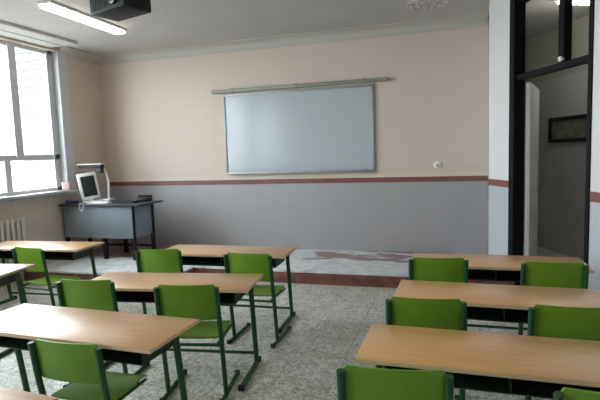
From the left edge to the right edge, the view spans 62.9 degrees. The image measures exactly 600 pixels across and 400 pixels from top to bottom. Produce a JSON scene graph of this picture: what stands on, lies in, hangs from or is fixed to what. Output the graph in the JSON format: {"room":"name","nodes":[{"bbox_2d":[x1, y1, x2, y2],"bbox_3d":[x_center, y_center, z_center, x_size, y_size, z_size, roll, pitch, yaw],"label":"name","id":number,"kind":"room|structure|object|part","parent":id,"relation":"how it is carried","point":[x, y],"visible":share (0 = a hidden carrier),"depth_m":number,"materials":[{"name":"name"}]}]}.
{"room":"classroom","nodes":[
{"label":"classroom","id":0,"kind":"room"},
{"bbox_2d":[0,35,111,288],"bbox_3d":[-4.700,-0.244,3.906,0.250,3.261,9.108,0,6,17],"label":"wall","id":1,"kind":"structure","parent":0,"point":[44,219],"depth_m":7.56,"materials":[{"name":"beige paint"}]},
{"bbox_2d":[0,217,25,263],"bbox_3d":[-3.842,0.719,6.018,0.128,0.875,1.172,0,6,17],"label":"radiator","id":2,"kind":"object","parent":1,"relation":"attached to","point":[13,229],"visible":0.56,"depth_m":6.32,"materials":[{"name":"grey metal"}]},
{"bbox_2d":[0,20,76,47],"bbox_3d":[-4.554,-1.791,3.162,0.479,0.046,8.060,0,6,17],"label":"trim","id":3,"kind":"structure","parent":1,"relation":"attached to","point":[10,30],"depth_m":6.40,"materials":[{"name":"grey paint"}]},
{"bbox_2d":[0,40,77,203],"bbox_3d":[-3.864,-1.023,6.252,0.295,2.125,2.500,0,6,17],"label":"window","id":4,"kind":"structure","parent":1,"relation":"in","point":[54,64],"depth_m":7.16,"materials":[{"name":"grey plastic"}]},
{"bbox_3d":[-3.812,0.001,6.295,0.230,0.077,2.400,0,6,17],"label":"sill","id":5,"kind":"part","parent":4,"relation":"part of","materials":[{"name":"grey stone"}]},
{"bbox_2d":[61,182,71,189],"bbox_3d":[-3.460,-0.208,7.289,0.114,0.117,0.104,-2,6,0],"label":"box","id":6,"kind":"object","parent":4,"relation":"on","point":[65,185],"visible":1,"depth_m":7.24,"materials":[{"name":"pink"}]},
{"bbox_2d":[57,46,99,64],"bbox_3d":[-3.354,-2.227,7.598,0.150,0.130,0.888,0,6,17],"label":"trim","id":7,"kind":"structure","parent":1,"relation":"attached to","point":[71,53],"depth_m":7.55,"materials":[{"name":"grey paint"}]},
{"bbox_2d":[0,242,582,399],"bbox_3d":[1.793,1.164,4.624,12.320,0.120,14.400,0,6,17],"label":"floor","id":8,"kind":"structure","parent":0,"point":[330,324],"depth_m":4.01,"materials":[{"name":"stone"}]},
{"bbox_2d":[0,264,34,356],"bbox_3d":[-3.046,0.952,4.305,1.300,0.692,0.512,-1,6,11],"label":"desk","id":9,"kind":"object","parent":8,"relation":"on","point":[9,273],"visible":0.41,"depth_m":4.26,"materials":[{"name":"beige wood"}]},
{"bbox_2d":[0,274,15,286],"bbox_3d":[-3.047,0.680,4.319,1.070,0.107,0.305,-1,6,11],"label":"shelf","id":10,"kind":"object","parent":9,"relation":"attached to","point":[9,279],"depth_m":4.23,"materials":[{"name":"grey metal"}]},
{"bbox_2d":[0,387,58,399],"bbox_3d":[-1.627,1.137,1.938,1.300,0.692,0.512,0,6,21],"label":"desk","id":11,"kind":"object","parent":8,"relation":"on","point":[5,393],"visible":1,"depth_m":1.93,"materials":[{"name":"beige wood"}]},
{"bbox_2d":[11,246,79,305],"bbox_3d":[-2.514,0.825,4.919,0.434,0.789,0.458,1,6,24],"label":"chair","id":12,"kind":"object","parent":8,"relation":"on","point":[21,255],"visible":0.55,"depth_m":4.73,"materials":[{"name":"green plastic"}]},
{"bbox_3d":[-2.599,0.571,4.721,0.376,0.239,0.061,1,6,24],"label":"backrest","id":13,"kind":"part","parent":12,"relation":"part of","materials":[{"name":"green plastic"}]},
{"bbox_3d":[-2.495,0.814,4.961,0.368,0.049,0.365,1,6,24],"label":"seat","id":14,"kind":"part","parent":12,"relation":"part of","materials":[{"name":"green plastic"}]},
{"bbox_2d":[0,241,103,304],"bbox_3d":[-2.849,0.840,5.379,1.300,0.692,0.512,-1,6,14],"label":"desk","id":15,"kind":"object","parent":8,"relation":"on","point":[53,250],"visible":0.55,"depth_m":5.35,"materials":[{"name":"beige wood"}]},
{"bbox_2d":[0,250,89,259],"bbox_3d":[-2.848,0.567,5.393,1.070,0.107,0.305,-1,6,14],"label":"shelf","id":16,"kind":"object","parent":15,"relation":"attached to","point":[3,254],"depth_m":5.35,"materials":[{"name":"grey metal"}]},
{"bbox_2d":[27,339,146,399],"bbox_3d":[-1.106,1.038,2.667,0.434,0.710,0.458,0,6,16],"label":"chair","id":17,"kind":"object","parent":8,"relation":"on","point":[82,365],"visible":0.99,"depth_m":2.48,"materials":[{"name":"green plastic"}]},
{"bbox_3d":[-1.166,0.811,2.462,0.376,0.215,0.061,0,6,16],"label":"backrest","id":18,"kind":"part","parent":17,"relation":"part of","materials":[{"name":"green plastic"}]},
{"bbox_3d":[-1.093,1.028,2.710,0.368,0.044,0.365,0,6,16],"label":"seat","id":19,"kind":"part","parent":17,"relation":"part of","materials":[{"name":"green plastic"}]},
{"bbox_2d":[0,303,199,399],"bbox_3d":[-1.254,1.041,2.778,1.300,0.692,0.511,0,6,19],"label":"desk","id":20,"kind":"object","parent":8,"relation":"on","point":[122,337],"visible":0.94,"depth_m":2.69,"materials":[{"name":"brown wood"}]},
{"bbox_2d":[0,336,172,365],"bbox_3d":[-1.249,0.769,2.790,1.070,0.107,0.305,0,6,19],"label":"shelf","id":21,"kind":"object","parent":20,"relation":"attached to","point":[133,358],"depth_m":2.62,"materials":[{"name":"grey metal"}]},
{"bbox_2d":[56,279,149,387],"bbox_3d":[-1.427,0.918,3.596,0.434,0.789,0.458,-1,6,9],"label":"chair","id":22,"kind":"object","parent":8,"relation":"on","point":[84,294],"visible":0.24,"depth_m":3.37,"materials":[{"name":"green plastic"}]},
{"bbox_3d":[-1.466,0.664,3.384,0.376,0.239,0.061,-1,6,9],"label":"backrest","id":23,"kind":"part","parent":22,"relation":"part of","materials":[{"name":"green plastic"}]},
{"bbox_2d":[135,249,183,313],"bbox_3d":[-1.229,0.810,4.620,0.434,0.789,0.458,-1,6,8],"label":"chair","id":24,"kind":"object","parent":8,"relation":"on","point":[147,260],"visible":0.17,"depth_m":4.40,"materials":[{"name":"green plastic"}]},
{"bbox_3d":[-1.263,0.556,4.408,0.376,0.239,0.061,-1,6,8],"label":"backrest","id":25,"kind":"part","parent":24,"relation":"part of","materials":[{"name":"green plastic"}]},
{"bbox_2d":[92,272,262,391],"bbox_3d":[-0.954,0.945,3.656,1.300,0.692,0.511,-1,6,10],"label":"desk","id":26,"kind":"object","parent":8,"relation":"on","point":[134,287],"visible":0.53,"depth_m":3.66,"materials":[{"name":"beige wood"}]},
{"bbox_2d":[116,291,245,304],"bbox_3d":[-0.956,0.672,3.671,1.070,0.107,0.305,-1,6,10],"label":"shelf","id":27,"kind":"object","parent":26,"relation":"attached to","point":[122,296],"depth_m":3.64,"materials":[{"name":"grey metal"}]},
{"bbox_2d":[153,284,239,399],"bbox_3d":[-0.694,0.915,3.375,0.434,0.789,0.458,-1,6,6],"label":"chair","id":28,"kind":"object","parent":8,"relation":"on","point":[201,302],"visible":0.78,"depth_m":3.17,"materials":[{"name":"green plastic"}]},
{"bbox_3d":[-0.724,0.660,3.162,0.376,0.239,0.061,-1,6,6],"label":"backrest","id":29,"kind":"part","parent":28,"relation":"part of","materials":[{"name":"green plastic"}]},
{"bbox_3d":[-0.689,0.904,3.421,0.368,0.049,0.365,-1,6,6],"label":"seat","id":30,"kind":"part","parent":28,"relation":"part of","materials":[{"name":"green plastic"}]},
{"bbox_2d":[167,244,297,333],"bbox_3d":[-0.706,0.829,4.751,1.300,0.692,0.512,0,6,15],"label":"desk","id":31,"kind":"object","parent":8,"relation":"on","point":[195,255],"visible":0.6,"depth_m":4.74,"materials":[{"name":"beige wood"}]},
{"bbox_2d":[182,256,284,267],"bbox_3d":[-0.705,0.556,4.765,1.070,0.107,0.305,0,6,15],"label":"shelf","id":32,"kind":"object","parent":31,"relation":"attached to","point":[186,260],"depth_m":4.80,"materials":[{"name":"grey metal"}]},
{"bbox_2d":[223,252,290,347],"bbox_3d":[-0.364,0.813,4.296,0.434,0.789,0.458,0,6,17],"label":"chair","id":33,"kind":"object","parent":8,"relation":"on","point":[247,263],"visible":0.82,"depth_m":4.11,"materials":[{"name":"green plastic"}]},
{"bbox_3d":[-0.429,0.559,4.090,0.376,0.239,0.061,0,6,17],"label":"backrest","id":34,"kind":"part","parent":33,"relation":"part of","materials":[{"name":"green plastic"}]},
{"bbox_3d":[-0.350,0.802,4.340,0.368,0.049,0.365,0,6,17],"label":"seat","id":35,"kind":"part","parent":33,"relation":"part of","materials":[{"name":"green plastic"}]},
{"bbox_2d":[24,268,514,287],"bbox_3d":[-0.685,0.981,6.010,6.163,0.141,0.635,0,6,17],"label":"stage riser","id":36,"kind":"object","parent":8,"relation":"on","point":[296,277],"visible":0.23,"depth_m":5.93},
{"bbox_2d":[46,245,486,276],"bbox_3d":[-0.504,0.839,6.554,6.188,0.022,1.828,0,6,17],"label":"stage","id":37,"kind":"object","parent":36,"relation":"on","point":[349,262],"visible":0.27,"depth_m":6.52,"materials":[{"name":"stone"}]},
{"bbox_2d":[58,200,162,259],"bbox_3d":[-2.772,0.431,7.283,1.370,0.800,0.600,0,6,17],"label":"desk","id":38,"kind":"object","parent":37,"relation":"on","point":[125,221],"visible":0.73,"depth_m":7.06,"materials":[{"name":"grey metal"}]},
{"bbox_2d":[65,200,78,203],"bbox_3d":[-3.343,0.026,7.215,0.223,0.054,0.126,0,6,17],"label":"coiled cable","id":39,"kind":"object","parent":38,"relation":"on","point":[66,201],"visible":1,"depth_m":7.16,"materials":[{"name":"plastic"}]},
{"bbox_2d":[76,172,100,202],"bbox_3d":[-3.168,-0.194,7.364,0.313,0.454,0.217,-6,7,-33],"label":"monitor","id":40,"kind":"object","parent":38,"relation":"on","point":[87,182],"visible":0.98,"depth_m":7.35,"materials":[{"name":"white plastic"}]},
{"bbox_2d":[77,163,114,200],"bbox_3d":[-3.112,-0.269,7.496,0.460,0.573,0.250,0,6,17],"label":"desk lamp","id":41,"kind":"object","parent":38,"relation":"on","point":[99,167],"visible":0.98,"depth_m":7.40,"materials":[{"name":"white plastic"}]},
{"bbox_3d":[-2.953,-0.257,7.445,0.052,0.493,0.137,2,7,34],"label":"arm","id":42,"kind":"part","parent":41,"relation":"part of","materials":[{"name":"white plastic"}]},
{"bbox_3d":[-2.906,0.318,7.054,1.170,0.460,0.020,0,6,17],"label":"panel","id":43,"kind":"part","parent":38,"relation":"part of","materials":[{"name":"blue metal"}]},
{"bbox_2d":[87,201,110,203],"bbox_3d":[-2.915,0.036,7.144,0.300,0.021,0.190,-1,6,9],"label":"paper stack","id":44,"kind":"object","parent":38,"relation":"on","point":[98,202],"visible":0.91,"depth_m":7.08,"materials":[{"name":"white paper"}]},
{"bbox_3d":[-2.813,0.470,7.066,0.048,0.769,0.048,0,6,17],"label":"leg","id":45,"kind":"part","parent":38,"relation":"part of","materials":[{"name":"black plastic"}]},
{"bbox_2d":[111,200,139,202],"bbox_3d":[-2.518,0.027,7.076,0.400,0.026,0.140,0,6,22],"label":"keyboard","id":46,"kind":"object","parent":38,"relation":"on","point":[118,201],"visible":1,"depth_m":7.02,"materials":[{"name":"black plastic"}]},
{"bbox_3d":[-2.677,0.422,7.505,0.048,0.769,0.048,0,6,17],"label":"leg","id":47,"kind":"part","parent":38,"relation":"part of","materials":[{"name":"black plastic"}]},
{"bbox_3d":[-2.345,0.468,6.921,0.048,0.769,0.048,0,6,17],"label":"leg","id":48,"kind":"part","parent":38,"relation":"part of","materials":[{"name":"black plastic"}]},
{"bbox_3d":[-2.283,0.290,7.123,0.020,0.460,0.486,0,6,17],"label":"panel","id":49,"kind":"part","parent":38,"relation":"part of","materials":[{"name":"blue metal"}]},
{"bbox_2d":[136,195,151,201],"bbox_3d":[-2.305,-0.030,7.257,0.232,0.089,0.180,-1,6,12],"label":"telephone","id":50,"kind":"object","parent":38,"relation":"on","point":[143,198],"visible":0.98,"depth_m":7.24,"materials":[{"name":"black plastic"}]},
{"bbox_3d":[-2.209,0.420,7.360,0.048,0.769,0.048,0,6,17],"label":"leg","id":51,"kind":"part","parent":38,"relation":"part of","materials":[{"name":"black plastic"}]},
{"bbox_2d":[336,365,453,399],"bbox_3d":[0.405,1.005,2.079,0.434,0.789,0.458,-1,6,12],"label":"chair","id":52,"kind":"object","parent":8,"relation":"on","point":[353,382],"visible":1,"depth_m":1.84,"materials":[{"name":"green plastic"}]},
{"bbox_2d":[385,296,466,399],"bbox_3d":[0.746,0.910,2.926,0.434,0.789,0.458,-1,6,13],"label":"chair","id":53,"kind":"object","parent":8,"relation":"on","point":[451,314],"visible":0.31,"depth_m":2.69,"materials":[{"name":"green plastic"}]},
{"bbox_3d":[0.695,0.656,2.716,0.376,0.239,0.061,-1,6,13],"label":"backrest","id":54,"kind":"part","parent":53,"relation":"part of","materials":[{"name":"green plastic"}]},
{"bbox_2d":[408,257,468,282],"bbox_3d":[1.084,0.803,3.897,0.434,0.789,0.458,-1,6,12],"label":"chair","id":55,"kind":"object","parent":8,"relation":"on","point":[421,269],"visible":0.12,"depth_m":3.67,"materials":[{"name":"green plastic"}]},
{"bbox_2d":[354,324,599,398],"bbox_3d":[0.932,1.024,2.196,1.300,0.692,0.511,0,6,18],"label":"desk","id":56,"kind":"object","parent":8,"relation":"on","point":[522,365],"visible":0.94,"depth_m":2.16,"materials":[{"name":"brown wood"}]},
{"bbox_2d":[383,365,599,398],"bbox_3d":[0.936,0.752,2.209,1.070,0.107,0.305,0,6,18],"label":"shelf","id":57,"kind":"object","parent":56,"relation":"attached to","point":[538,389],"depth_m":2.13,"materials":[{"name":"grey metal"}]},
{"bbox_2d":[394,280,599,323],"bbox_3d":[1.259,0.930,3.043,1.300,0.692,0.511,0,6,19],"label":"desk","id":58,"kind":"object","parent":8,"relation":"on","point":[485,302],"visible":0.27,"depth_m":3.03,"materials":[{"name":"brown wood"}]},
{"bbox_2d":[467,306,527,323],"bbox_3d":[1.263,0.657,3.057,1.070,0.107,0.305,0,6,19],"label":"shelf","id":59,"kind":"object","parent":58,"relation":"attached to","point":[473,313],"depth_m":3.02,"materials":[{"name":"grey metal"}]},
{"bbox_2d":[412,253,594,329],"bbox_3d":[1.560,0.832,3.930,1.300,0.692,0.512,0,6,17],"label":"desk","id":60,"kind":"object","parent":8,"relation":"on","point":[507,268],"visible":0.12,"depth_m":3.94,"materials":[{"name":"brown wood"}]},
{"bbox_2d":[468,269,520,281],"bbox_3d":[1.563,0.560,3.943,1.070,0.107,0.305,0,6,17],"label":"shelf","id":61,"kind":"object","parent":60,"relation":"attached to","point":[473,274],"depth_m":3.94,"materials":[{"name":"grey metal"}]},
{"bbox_2d":[518,261,588,334],"bbox_3d":[1.831,0.803,3.640,0.434,0.789,0.458,0,6,15],"label":"chair","id":62,"kind":"object","parent":8,"relation":"on","point":[540,274],"visible":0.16,"depth_m":3.41,"materials":[{"name":"green plastic"}]},
{"bbox_3d":[1.774,0.549,3.432,0.376,0.239,0.061,0,6,15],"label":"backrest","id":63,"kind":"part","parent":62,"relation":"part of","materials":[{"name":"green plastic"}]},
{"bbox_2d":[525,304,599,399],"bbox_3d":[1.452,0.908,2.703,0.434,0.789,0.458,0,6,16],"label":"chair","id":64,"kind":"object","parent":8,"relation":"on","point":[580,323],"visible":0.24,"depth_m":2.49,"materials":[{"name":"green plastic"}]},
{"bbox_3d":[1.392,0.654,2.495,0.376,0.239,0.061,0,6,16],"label":"backrest","id":65,"kind":"part","parent":64,"relation":"part of","materials":[{"name":"green plastic"}]},
{"bbox_2d":[553,387,599,399],"bbox_3d":[1.129,1.004,1.834,0.434,0.789,0.458,0,6,15],"label":"chair","id":66,"kind":"object","parent":8,"relation":"on","point":[566,393],"visible":1,"depth_m":1.64,"materials":[{"name":"green plastic"}]},
{"bbox_2d":[99,15,488,254],"bbox_3d":[-0.409,-0.736,7.422,6.370,3.261,0.200,0,6,17],"label":"wall","id":67,"kind":"structure","parent":0,"point":[162,118],"depth_m":7.09,"materials":[{"name":"beige paint"}]},
{"bbox_2d":[99,13,487,64],"bbox_3d":[-0.469,-2.275,7.089,5.962,0.130,0.150,0,6,17],"label":"trim","id":68,"kind":"structure","parent":67,"relation":"attached to","point":[481,19],"depth_m":6.93,"materials":[{"name":"grey paint"}]},
{"bbox_2d":[107,176,487,185],"bbox_3d":[-0.375,-0.278,7.351,5.971,0.068,0.010,0,6,17],"label":"trim","id":69,"kind":"structure","parent":67,"relation":"attached to","point":[434,178],"depth_m":7.18,"materials":[{"name":"red paint"}]},
{"bbox_2d":[107,171,487,181],"bbox_3d":[-0.377,-0.339,7.347,5.971,0.055,0.006,0,6,17],"label":"trim","id":70,"kind":"structure","parent":67,"relation":"attached to","point":[482,173],"depth_m":7.19,"materials":[{"name":"beige wood"}]},
{"bbox_2d":[223,84,374,173],"bbox_3d":[-0.067,-0.994,7.131,2.286,1.206,0.095,0,6,17],"label":"whiteboard","id":71,"kind":"object","parent":67,"relation":"attached to","point":[325,129],"visible":1,"depth_m":7.13,"materials":[{"name":"white plastic"}]},
{"bbox_2d":[227,170,370,173],"bbox_3d":[-0.051,-0.406,7.173,2.186,0.020,0.063,0,6,17],"label":"tray","id":72,"kind":"object","parent":71,"relation":"on","point":[228,171],"depth_m":7.25,"materials":[{"name":"grey metal"}]},
{"bbox_2d":[211,77,387,93],"bbox_3d":[-0.070,-1.643,7.073,2.650,0.064,0.072,0,6,17],"label":"rail","id":73,"kind":"object","parent":67,"relation":"attached to","point":[381,79],"visible":1,"depth_m":7.01,"materials":[{"name":"grey metal"}]},
{"bbox_2d":[433,161,440,168],"bbox_3d":[1.854,-0.473,6.629,0.100,0.100,0.029,0,6,17],"label":"wall socket","id":74,"kind":"object","parent":67,"relation":"attached to","point":[437,164],"visible":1,"depth_m":6.62,"materials":[{"name":"white plastic"}]},
{"bbox_2d":[0,0,588,54],"bbox_3d":[1.678,-2.213,4.291,12.320,0.150,14.400,0,6,17],"label":"ceiling","id":75,"kind":"structure","parent":0,"point":[170,23],"depth_m":6.08,"materials":[{"name":"paint"}]},
{"bbox_2d":[37,0,126,33],"bbox_3d":[-2.489,-2.106,5.724,0.174,0.061,1.300,0,6,16],"label":"ceiling light","id":76,"kind":"object","parent":75,"relation":"attached to","point":[49,5],"visible":1,"depth_m":5.56,"materials":[{"name":"white plastic"}]},
{"bbox_2d":[90,0,150,21],"bbox_3d":[-1.595,-1.837,4.334,0.470,0.384,0.356,2,7,33],"label":"projector","id":77,"kind":"object","parent":75,"relation":"hanging from","point":[115,10],"visible":1,"depth_m":4.28,"materials":[{"name":"black plastic"}]},
{"bbox_2d":[92,0,104,11],"bbox_3d":[-1.754,-1.708,4.272,0.168,0.100,0.008,2,7,33],"label":"vent grille","id":78,"kind":"object","parent":77,"relation":"attached to","point":[97,5],"depth_m":4.27,"materials":[{"name":"grey"}]},
{"bbox_2d":[406,0,447,9],"bbox_3d":[1.457,-2.242,5.641,0.470,0.041,0.470,0,6,17],"label":"ceiling rose","id":79,"kind":"object","parent":75,"relation":"attached to","point":[414,4],"visible":1,"depth_m":5.61,"materials":[{"name":"paint"}]},
{"bbox_2d":[553,0,588,4],"bbox_3d":[3.225,-2.283,5.636,0.640,0.077,0.120,-3,6,-13],"label":"light","id":80,"kind":"object","parent":75,"relation":"attached to","point":[577,2],"visible":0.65,"depth_m":5.62,"materials":[{"name":"white plastic"}]},
{"bbox_2d":[488,0,599,289],"bbox_3d":[2.231,-0.276,1.839,1.075,3.261,9.282,-1,6,8],"label":"wall","id":81,"kind":"structure","parent":0,"point":[499,10],"depth_m":5.47,"materials":[{"name":"white paint"}]},
{"bbox_2d":[488,179,507,187],"bbox_3d":[2.275,-0.193,5.601,0.010,0.075,0.504,-3,6,-6],"label":"trim","id":82,"kind":"structure","parent":81,"relation":"attached to","point":[501,183],"depth_m":5.61,"materials":[{"name":"red paint"}]},
{"bbox_2d":[508,0,594,285],"bbox_3d":[2.499,-0.540,5.099,0.539,3.130,1.983,-1,6,11],"label":"door frame","id":83,"kind":"structure","parent":81,"relation":"in","point":[517,74],"depth_m":5.22,"materials":[{"name":"black paint"}]},
{"bbox_2d":[590,191,599,202],"bbox_3d":[2.547,0.049,3.305,0.010,0.085,1.687,-3,6,-6],"label":"trim","id":84,"kind":"structure","parent":81,"relation":"attached to","point":[594,196],"depth_m":4.07,"materials":[{"name":"red paint"}]},
{"bbox_2d":[523,15,588,259],"bbox_3d":[4.051,-0.670,5.208,0.150,3.261,6.800,-3,6,-6],"label":"wall","id":85,"kind":"structure","parent":0,"point":[561,165],"depth_m":7.10,"materials":[{"name":"paint"}]},
{"bbox_2d":[548,114,586,142],"bbox_3d":[3.755,-0.992,6.852,0.033,0.360,0.900,-3,6,-6],"label":"notice board","id":86,"kind":"object","parent":85,"relation":"attached to","point":[573,128],"visible":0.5,"depth_m":6.87,"materials":[{"name":"black plastic"}]},
{"label":"outside","id":87,"kind":"structure","parent":0,"visible":0},
{"bbox_3d":[-28.299,4.806,19.807,54.180,0.300,80.000,0,6,17],"label":"ground","id":88,"kind":"structure","parent":87,"visible":0},
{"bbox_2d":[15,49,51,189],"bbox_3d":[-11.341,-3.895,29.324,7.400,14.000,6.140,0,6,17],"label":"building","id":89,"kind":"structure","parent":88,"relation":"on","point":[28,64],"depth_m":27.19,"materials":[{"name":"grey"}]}
]}

